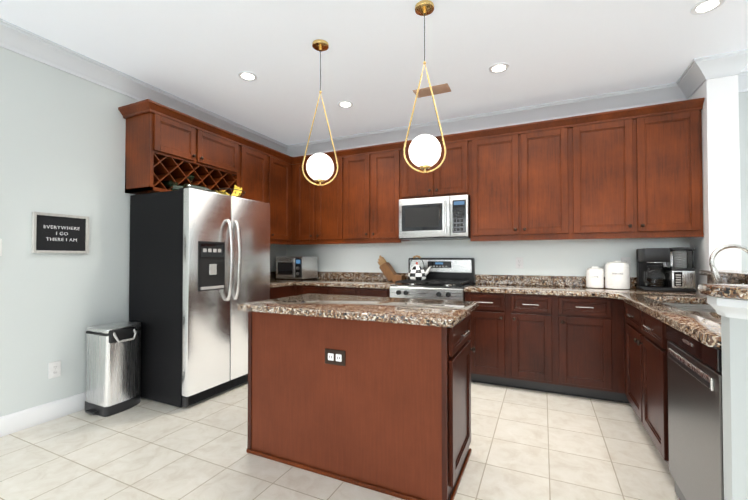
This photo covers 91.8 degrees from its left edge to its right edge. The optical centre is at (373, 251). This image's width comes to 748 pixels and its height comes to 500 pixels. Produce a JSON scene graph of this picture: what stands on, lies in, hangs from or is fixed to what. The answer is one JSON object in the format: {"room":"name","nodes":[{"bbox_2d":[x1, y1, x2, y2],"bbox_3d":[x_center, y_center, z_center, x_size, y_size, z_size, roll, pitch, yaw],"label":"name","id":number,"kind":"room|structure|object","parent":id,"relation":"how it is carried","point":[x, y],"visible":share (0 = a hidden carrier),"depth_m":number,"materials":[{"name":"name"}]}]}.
{"room":"kitchen","nodes":[
{"label":"kitchen","id":0,"kind":"room"},
{"bbox_2d":[0,47,285,416],"bbox_3d":[-2.855,-0.153,1.881,0.150,2.760,7.650,0,-1,25],"label":"wall","id":1,"kind":"structure","parent":0,"point":[62,141],"depth_m":2.72,"materials":[{"name":"paint"}]},
{"bbox_2d":[0,239,1,255],"bbox_3d":[-2.517,-0.032,2.405,0.016,0.118,0.075,0,-1,25],"label":"switch plate","id":2,"kind":"object","parent":1,"relation":"attached to","point":[0,247],"visible":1,"depth_m":2.44,"materials":[{"name":"white plastic"}]},
{"bbox_2d":[0,392,85,436],"bbox_3d":[-3.248,1.144,0.821,0.014,0.132,5.135,0,-1,25],"label":"baseboard","id":3,"kind":"structure","parent":1,"relation":"attached to","point":[11,423],"depth_m":2.61,"materials":[{"name":"paint"}]},
{"bbox_2d":[48,360,60,378],"bbox_3d":[-2.377,0.876,2.700,0.010,0.118,0.075,0,-1,25],"label":"electrical outlet","id":4,"kind":"object","parent":1,"relation":"attached to","point":[54,369],"visible":1,"depth_m":2.69,"materials":[{"name":"white plastic"}]},
{"bbox_2d":[31,212,88,253],"bbox_3d":[-2.358,-0.138,2.740,0.023,0.295,0.352,0,-1,25],"label":"letter sign","id":5,"kind":"object","parent":1,"relation":"attached to","point":[57,233],"visible":1,"depth_m":2.73,"materials":[{"name":"black fabric"}]},
{"bbox_2d":[0,18,287,154],"bbox_3d":[-2.745,-1.464,1.835,0.108,0.140,7.320,0,-1,25],"label":"crown molding","id":6,"kind":"structure","parent":1,"relation":"attached to","point":[14,38],"depth_m":2.97,"materials":[{"name":"paint"}]},
{"bbox_2d":[122,102,197,193],"bbox_3d":[-1.921,-0.890,3.291,0.357,0.698,0.432,0,-1,25],"label":"upper cabinet","id":7,"kind":"object","parent":1,"relation":"attached to","point":[161,143],"depth_m":3.14,"materials":[{"name":"brown wood"}]},
{"bbox_2d":[198,119,241,197],"bbox_3d":[-1.714,-0.883,3.735,0.357,0.698,0.547,0,-1,25],"label":"upper cabinet","id":8,"kind":"object","parent":1,"relation":"attached to","point":[219,151],"depth_m":3.67,"materials":[{"name":"brown wood"}]},
{"bbox_2d":[242,138,269,203],"bbox_3d":[-1.506,-0.679,4.179,0.357,1.091,0.440,0,-1,25],"label":"upper cabinet","id":9,"kind":"object","parent":1,"relation":"attached to","point":[255,156],"depth_m":4.12,"materials":[{"name":"brown wood"}]},
{"bbox_2d":[270,271,282,278],"bbox_3d":[-1.488,0.308,4.599,0.022,0.099,1.147,0,-1,25],"label":"backsplash","id":10,"kind":"structure","parent":1,"relation":"attached to","point":[272,274],"depth_m":4.87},
{"bbox_2d":[270,150,293,241],"bbox_3d":[-1.326,-0.672,4.564,0.357,1.091,0.411,0,-1,25],"label":"upper cabinet","id":11,"kind":"object","parent":1,"relation":"attached to","point":[281,165],"depth_m":4.52,"materials":[{"name":"brown wood"}]},
{"bbox_2d":[270,279,285,286],"bbox_3d":[-1.341,0.371,4.179,0.642,0.040,0.559,0,-1,25],"label":"countertop","id":12,"kind":"structure","parent":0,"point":[273,282],"depth_m":4.08,"materials":[{"name":"brown stone"}]},
{"bbox_2d":[0,381,678,499],"bbox_3d":[0.612,1.230,0.242,7.900,0.060,7.650,0,-1,25],"label":"floor","id":13,"kind":"structure","parent":0,"point":[526,444],"depth_m":2.17,"materials":[{"name":"tile"}]},
{"bbox_2d":[85,321,140,416],"bbox_3d":[-2.063,0.917,2.914,0.371,0.655,0.372,0,-1,25],"label":"trash can","id":14,"kind":"object","parent":13,"relation":"on","point":[113,364],"visible":1,"depth_m":2.81,"materials":[{"name":"silver metal"}]},
{"bbox_2d":[129,187,269,406],"bbox_3d":[-1.569,0.373,3.421,0.824,1.760,0.944,0,-1,25],"label":"fridge","id":15,"kind":"object","parent":13,"relation":"on","point":[199,266],"visible":0.88,"depth_m":3.04,"materials":[{"name":"silver metal"}]},
{"bbox_2d":[171,184,217,192],"bbox_3d":[-1.582,-0.537,3.191,0.223,0.076,0.333,0,-1,25],"label":"wine bottles","id":16,"kind":"object","parent":15,"relation":"on","point":[174,187],"visible":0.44,"depth_m":3.09,"materials":[{"name":"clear glass"}]},
{"bbox_2d":[213,185,245,197],"bbox_3d":[-1.385,-0.581,3.481,0.287,0.175,0.287,0,-1,25],"label":"fruit basket","id":17,"kind":"object","parent":15,"relation":"on","point":[237,192],"visible":0.52,"depth_m":3.44,"materials":[{"name":"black plastic"}]},
{"bbox_2d":[298,287,329,294],"bbox_3d":[-0.571,0.833,4.472,0.413,0.875,0.628,0,-1,25],"label":"base cabinet","id":18,"kind":"object","parent":13,"relation":"on","point":[301,290],"depth_m":4.20,"materials":[{"name":"brown wood"}]},
{"bbox_2d":[330,287,389,296],"bbox_3d":[-0.040,0.829,4.225,0.759,0.875,0.628,0,-1,25],"label":"base cabinet","id":19,"kind":"object","parent":13,"relation":"on","point":[355,291],"depth_m":3.94,"materials":[{"name":"brown wood"}]},
{"bbox_2d":[278,279,399,290],"bbox_3d":[-0.541,0.375,4.458,1.857,0.040,0.643,0,-1,25],"label":"countertop","id":20,"kind":"structure","parent":19,"relation":"on","point":[297,282],"depth_m":4.19,"materials":[{"name":"brown stone"}]},
{"bbox_2d":[275,256,317,279],"bbox_3d":[-1.020,0.209,4.744,0.415,0.300,0.398,0,-1,25],"label":"toaster oven","id":21,"kind":"object","parent":20,"relation":"on","point":[298,267],"visible":1,"depth_m":4.60,"materials":[{"name":"silver metal"}]},
{"bbox_2d":[378,255,404,281],"bbox_3d":[0.196,0.195,4.243,0.319,0.312,0.120,0,-1,25],"label":"knife block","id":22,"kind":"object","parent":20,"relation":"on","point":[388,271],"visible":0.96,"depth_m":4.20,"materials":[{"name":"brown wood"}]},
{"bbox_2d":[246,309,475,499],"bbox_3d":[-0.076,0.796,2.233,1.298,0.876,0.596,0,-1,25],"label":"kitchen island","id":23,"kind":"object","parent":13,"relation":"on","point":[371,393],"depth_m":1.93,"materials":[{"name":"brown wood"}]},
{"bbox_2d":[237,293,478,328],"bbox_3d":[-0.080,0.339,2.278,1.320,0.040,0.760,0,-1,25],"label":"island countertop","id":24,"kind":"structure","parent":23,"relation":"on","point":[436,314],"depth_m":2.06,"materials":[{"name":"brown stone"}]},
{"bbox_2d":[390,258,474,300],"bbox_3d":[0.633,0.662,3.866,0.753,1.198,0.714,0,-1,25],"label":"stove","id":25,"kind":"object","parent":13,"relation":"on","point":[449,278],"visible":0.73,"depth_m":3.82,"materials":[{"name":"silver metal"}]},
{"bbox_2d":[408,255,430,279],"bbox_3d":[0.503,0.172,4.018,0.267,0.271,0.208,0,-1,25],"label":"kettle","id":26,"kind":"object","parent":25,"relation":"on","point":[416,272],"visible":1,"depth_m":3.96,"materials":[{"name":"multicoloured ceramic"}]},
{"bbox_2d":[465,291,557,392],"bbox_3d":[1.348,0.818,3.578,0.774,0.875,0.628,0,-1,25],"label":"base cabinet","id":27,"kind":"object","parent":13,"relation":"on","point":[514,338],"depth_m":3.28,"materials":[{"name":"brown wood"}]},
{"bbox_2d":[464,283,702,298],"bbox_3d":[1.836,0.357,3.350,1.858,0.040,0.643,0,-1,25],"label":"countertop","id":28,"kind":"structure","parent":27,"relation":"on","point":[490,288],"depth_m":3.24,"materials":[{"name":"brown stone"}]},
{"bbox_2d":[586,266,603,287],"bbox_3d":[2.087,0.236,3.425,0.144,0.202,0.148,0,-1,25],"label":"coffee canister","id":29,"kind":"object","parent":28,"relation":"on","point":[594,276],"visible":1,"depth_m":3.37,"materials":[{"name":"white ceramic"}]},
{"bbox_2d":[605,261,629,288],"bbox_3d":[2.237,0.207,3.333,0.194,0.258,0.200,0,-1,25],"label":"canister","id":30,"kind":"object","parent":28,"relation":"on","point":[617,274],"visible":1,"depth_m":3.26,"materials":[{"name":"white ceramic"}]},
{"bbox_2d":[636,247,695,291],"bbox_3d":[2.518,0.148,3.147,0.353,0.368,0.308,0,-1,25],"label":"coffee maker","id":31,"kind":"object","parent":28,"relation":"on","point":[672,269],"visible":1,"depth_m":3.05,"materials":[{"name":"black plastic"}]},
{"bbox_2d":[558,295,613,400],"bbox_3d":[1.886,0.814,3.328,0.412,0.875,0.628,0,-1,25],"label":"base cabinet","id":32,"kind":"object","parent":13,"relation":"on","point":[585,324],"depth_m":3.05,"materials":[{"name":"brown wood"}]},
{"bbox_2d":[622,323,661,455],"bbox_3d":[2.008,0.903,2.223,0.603,0.660,1.069,0,-1,25],"label":"base cabinet","id":33,"kind":"object","parent":13,"relation":"on","point":[653,359],"depth_m":2.29,"materials":[{"name":"brown wood"}]},
{"bbox_2d":[646,315,661,338],"bbox_3d":[1.815,0.452,2.282,0.012,0.186,0.804,0,-1,25],"label":"drawer front","id":34,"kind":"structure","parent":33,"relation":"attached to","point":[651,324],"depth_m":2.09,"materials":[{"name":"brown wood"}]},
{"bbox_2d":[614,299,715,401],"bbox_3d":[2.350,0.810,3.112,0.731,0.875,0.628,0,-1,25],"label":"base cabinet","id":35,"kind":"object","parent":13,"relation":"on","point":[623,313],"depth_m":2.95,"materials":[{"name":"brown wood"}]},
{"bbox_2d":[662,323,723,499],"bbox_3d":[1.647,0.782,1.451,0.604,0.875,0.639,0,-1,25],"label":"dishwasher","id":36,"kind":"object","parent":13,"relation":"on","point":[692,411],"depth_m":1.54,"materials":[{"name":"silver metal"}]},
{"bbox_2d":[618,291,720,346],"bbox_3d":[1.877,0.379,1.993,0.638,0.130,1.803,0,-1,25],"label":"countertop","id":37,"kind":"structure","parent":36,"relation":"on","point":[704,327],"depth_m":1.84,"materials":[{"name":"brown stone"}]},
{"bbox_2d":[709,244,747,283],"bbox_3d":[2.179,0.134,2.200,0.238,0.365,0.110,0,-1,25],"label":"faucet","id":38,"kind":"object","parent":37,"relation":"on","point":[716,277],"visible":0.96,"depth_m":2.20,"materials":[{"name":"silver metal"}]},
{"bbox_2d":[698,278,747,499],"bbox_3d":[1.422,0.663,1.101,0.600,1.102,0.255,0,-1,25],"label":"wall","id":39,"kind":"structure","parent":13,"relation":"on","point":[727,299],"depth_m":1.22,"materials":[{"name":"paint"}]},
{"bbox_2d":[699,270,747,277],"bbox_3d":[2.263,0.675,1.805,0.330,1.102,2.240,0,-1,25],"label":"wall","id":40,"kind":"structure","parent":13,"relation":"on","point":[723,273],"depth_m":2.52,"materials":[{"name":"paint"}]},
{"bbox_2d":[0,0,747,144],"bbox_3d":[0.612,-1.590,0.290,7.900,0.060,7.650,0,-1,25],"label":"ceiling","id":41,"kind":"structure","parent":0,"point":[202,53],"depth_m":2.72,"materials":[{"name":"paint"}]},
{"bbox_2d":[238,71,257,80],"bbox_3d":[-1.084,-1.506,3.114,0.160,0.010,0.160,0,-1,25],"label":"recessed light","id":42,"kind":"object","parent":41,"relation":"in","point":[246,76],"visible":0.98,"depth_m":3.11,"materials":[{"name":"paint"}]},
{"bbox_2d":[302,39,338,185],"bbox_3d":[-0.391,-1.001,2.639,0.241,1.038,0.200,0,-1,25],"label":"pendant light","id":43,"kind":"object","parent":41,"relation":"hanging from","point":[320,168],"visible":1,"depth_m":2.60,"materials":[{"name":"white glass"}]},
{"bbox_2d":[338,101,352,107],"bbox_3d":[-0.290,-1.497,3.682,0.160,0.010,0.160,0,-1,25],"label":"recessed light","id":44,"kind":"object","parent":41,"relation":"in","point":[345,104],"visible":0.96,"depth_m":3.68,"materials":[{"name":"paint"}]},
{"bbox_2d":[403,0,445,172],"bbox_3d":[0.314,-1.007,2.245,0.241,1.038,0.200,0,-1,25],"label":"pendant light","id":45,"kind":"object","parent":41,"relation":"hanging from","point":[424,152],"visible":1,"depth_m":2.21,"materials":[{"name":"white glass"}]},
{"bbox_2d":[412,83,450,97],"bbox_3d":[0.542,-1.501,3.382,0.330,0.012,0.170,0,-1,25],"label":"ceiling vent","id":46,"kind":"object","parent":41,"relation":"in","point":[436,89],"visible":0.79,"depth_m":3.36,"materials":[{"name":"brown metal"}]},
{"bbox_2d":[489,63,508,73],"bbox_3d":[1.027,-1.509,2.980,0.160,0.010,0.160,0,-1,25],"label":"recessed light","id":47,"kind":"object","parent":41,"relation":"in","point":[497,68],"visible":1,"depth_m":2.98,"materials":[{"name":"paint"}]},
{"bbox_2d":[690,0,724,14],"bbox_3d":[2.063,-1.521,2.244,0.160,0.010,0.160,0,-1,25],"label":"recessed light","id":48,"kind":"object","parent":41,"relation":"in","point":[703,7],"visible":1,"depth_m":2.25,"materials":[{"name":"paint"}]},
{"bbox_2d":[286,92,747,283],"bbox_3d":[2.280,-0.123,3.609,7.700,2.760,0.180,0,-1,25],"label":"wall","id":49,"kind":"structure","parent":0,"point":[574,257],"depth_m":3.84,"materials":[{"name":"paint"}]},
{"bbox_2d":[290,154,329,244],"bbox_3d":[-0.840,-0.669,4.784,0.380,1.091,0.337,0,-1,25],"label":"upper cabinet","id":50,"kind":"object","parent":49,"relation":"attached to","point":[302,232],"depth_m":4.64,"materials":[{"name":"brown wood"}]},
{"bbox_2d":[314,150,349,243],"bbox_3d":[-0.454,-0.672,4.604,0.471,1.091,0.337,0,-1,25],"label":"upper cabinet","id":51,"kind":"object","parent":49,"relation":"attached to","point":[331,200],"depth_m":4.44,"materials":[{"name":"brown wood"}]},
{"bbox_2d":[350,146,377,241],"bbox_3d":[-0.135,-0.674,4.455,0.512,1.091,0.337,0,-1,25],"label":"upper cabinet","id":52,"kind":"object","parent":49,"relation":"attached to","point":[363,160],"depth_m":4.26,"materials":[{"name":"brown wood"}]},
{"bbox_2d":[378,142,408,241],"bbox_3d":[0.163,-0.677,4.317,0.444,1.091,0.337,0,-1,25],"label":"upper cabinet","id":53,"kind":"object","parent":49,"relation":"attached to","point":[389,154],"depth_m":4.13,"materials":[{"name":"brown wood"}]},
{"bbox_2d":[402,136,441,198],"bbox_3d":[0.570,-0.905,4.131,0.455,0.641,0.337,0,-1,25],"label":"upper cabinet","id":54,"kind":"object","parent":49,"relation":"attached to","point":[415,184],"depth_m":3.98,"materials":[{"name":"brown wood"}]},
{"bbox_2d":[442,132,469,195],"bbox_3d":[0.857,-0.907,3.997,0.451,0.641,0.337,0,-1,25],"label":"upper cabinet","id":55,"kind":"object","parent":49,"relation":"attached to","point":[456,164],"depth_m":3.81,"materials":[{"name":"brown wood"}]},
{"bbox_2d":[399,195,469,240],"bbox_3d":[0.690,-0.361,4.004,0.752,0.438,0.448,0,-1,25],"label":"microwave","id":56,"kind":"object","parent":55,"relation":"attached to","point":[438,218],"visible":1,"depth_m":3.83,"materials":[{"name":"silver metal"}]},
{"bbox_2d":[308,271,636,286],"bbox_3d":[0.779,0.301,4.187,4.480,0.099,0.021,0,-1,25],"label":"backsplash","id":57,"kind":"structure","parent":49,"relation":"attached to","point":[543,281],"depth_m":3.85,"materials":[{"name":"brown stone"}]},
{"bbox_2d":[288,82,688,156],"bbox_3d":[0.821,-1.425,4.145,4.380,0.140,0.120,0,-1,25],"label":"crown molding","id":58,"kind":"structure","parent":49,"relation":"attached to","point":[664,93],"depth_m":3.86,"materials":[{"name":"paint"}]},
{"bbox_2d":[470,123,529,240],"bbox_3d":[1.311,-0.686,3.782,0.549,1.091,0.337,0,-1,25],"label":"upper cabinet","id":59,"kind":"object","parent":49,"relation":"attached to","point":[500,156],"depth_m":3.62,"materials":[{"name":"brown wood"}]},
{"bbox_2d":[516,257,522,268],"bbox_3d":[1.541,0.116,3.843,0.075,0.118,0.010,0,-1,25],"label":"electrical outlet","id":60,"kind":"object","parent":49,"relation":"attached to","point":[519,262],"visible":1,"depth_m":3.84,"materials":[{"name":"white plastic"}]},
{"bbox_2d":[530,118,573,239],"bbox_3d":[1.662,-0.688,3.618,0.507,1.091,0.337,0,-1,25],"label":"upper cabinet","id":61,"kind":"object","parent":49,"relation":"attached to","point":[551,141],"depth_m":3.43,"materials":[{"name":"brown wood"}]},
{"bbox_2d":[574,106,649,237],"bbox_3d":[2.150,-0.692,3.391,0.568,1.091,0.337,0,-1,25],"label":"upper cabinet","id":62,"kind":"object","parent":49,"relation":"attached to","point":[636,172],"depth_m":3.23,"materials":[{"name":"brown wood"}]},
{"bbox_2d":[621,257,630,269],"bbox_3d":[2.393,0.109,3.446,0.075,0.118,0.010,0,-1,25],"label":"electrical outlet","id":63,"kind":"object","parent":49,"relation":"attached to","point":[625,259],"visible":0.35,"depth_m":3.44,"materials":[{"name":"white plastic"}]},
{"bbox_2d":[646,98,704,237],"bbox_3d":[2.515,-0.695,3.221,0.531,1.091,0.337,0,-1,25],"label":"upper cabinet","id":64,"kind":"object","parent":49,"relation":"attached to","point":[673,129],"depth_m":3.04,"materials":[{"name":"brown wood"}]},
{"bbox_2d":[738,86,747,92],"bbox_3d":[4.274,-1.452,2.536,2.860,0.140,0.120,0,-1,25],"label":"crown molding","id":65,"kind":"structure","parent":49,"relation":"attached to","point":[745,87],"depth_m":3.10,"materials":[{"name":"paint"}]},
{"bbox_2d":[688,75,741,291],"bbox_3d":[2.828,-0.133,3.022,0.190,2.760,0.420,0,-1,25],"label":"wall","id":66,"kind":"structure","parent":0,"point":[721,172],"depth_m":2.85,"materials":[{"name":"paint"}]},
{"bbox_2d":[676,54,719,97],"bbox_3d":[2.659,-1.444,2.998,0.138,0.140,0.408,0,-1,25],"label":"crown molding","id":67,"kind":"structure","parent":66,"relation":"attached to","point":[696,75],"depth_m":2.93,"materials":[{"name":"paint"}]},
{"bbox_2d":[720,49,747,89],"bbox_3d":[2.911,-1.446,2.880,0.118,0.140,0.408,0,-1,25],"label":"crown molding","id":68,"kind":"structure","parent":66,"relation":"attached to","point":[734,66],"depth_m":2.80,"materials":[{"name":"paint"}]}
]}

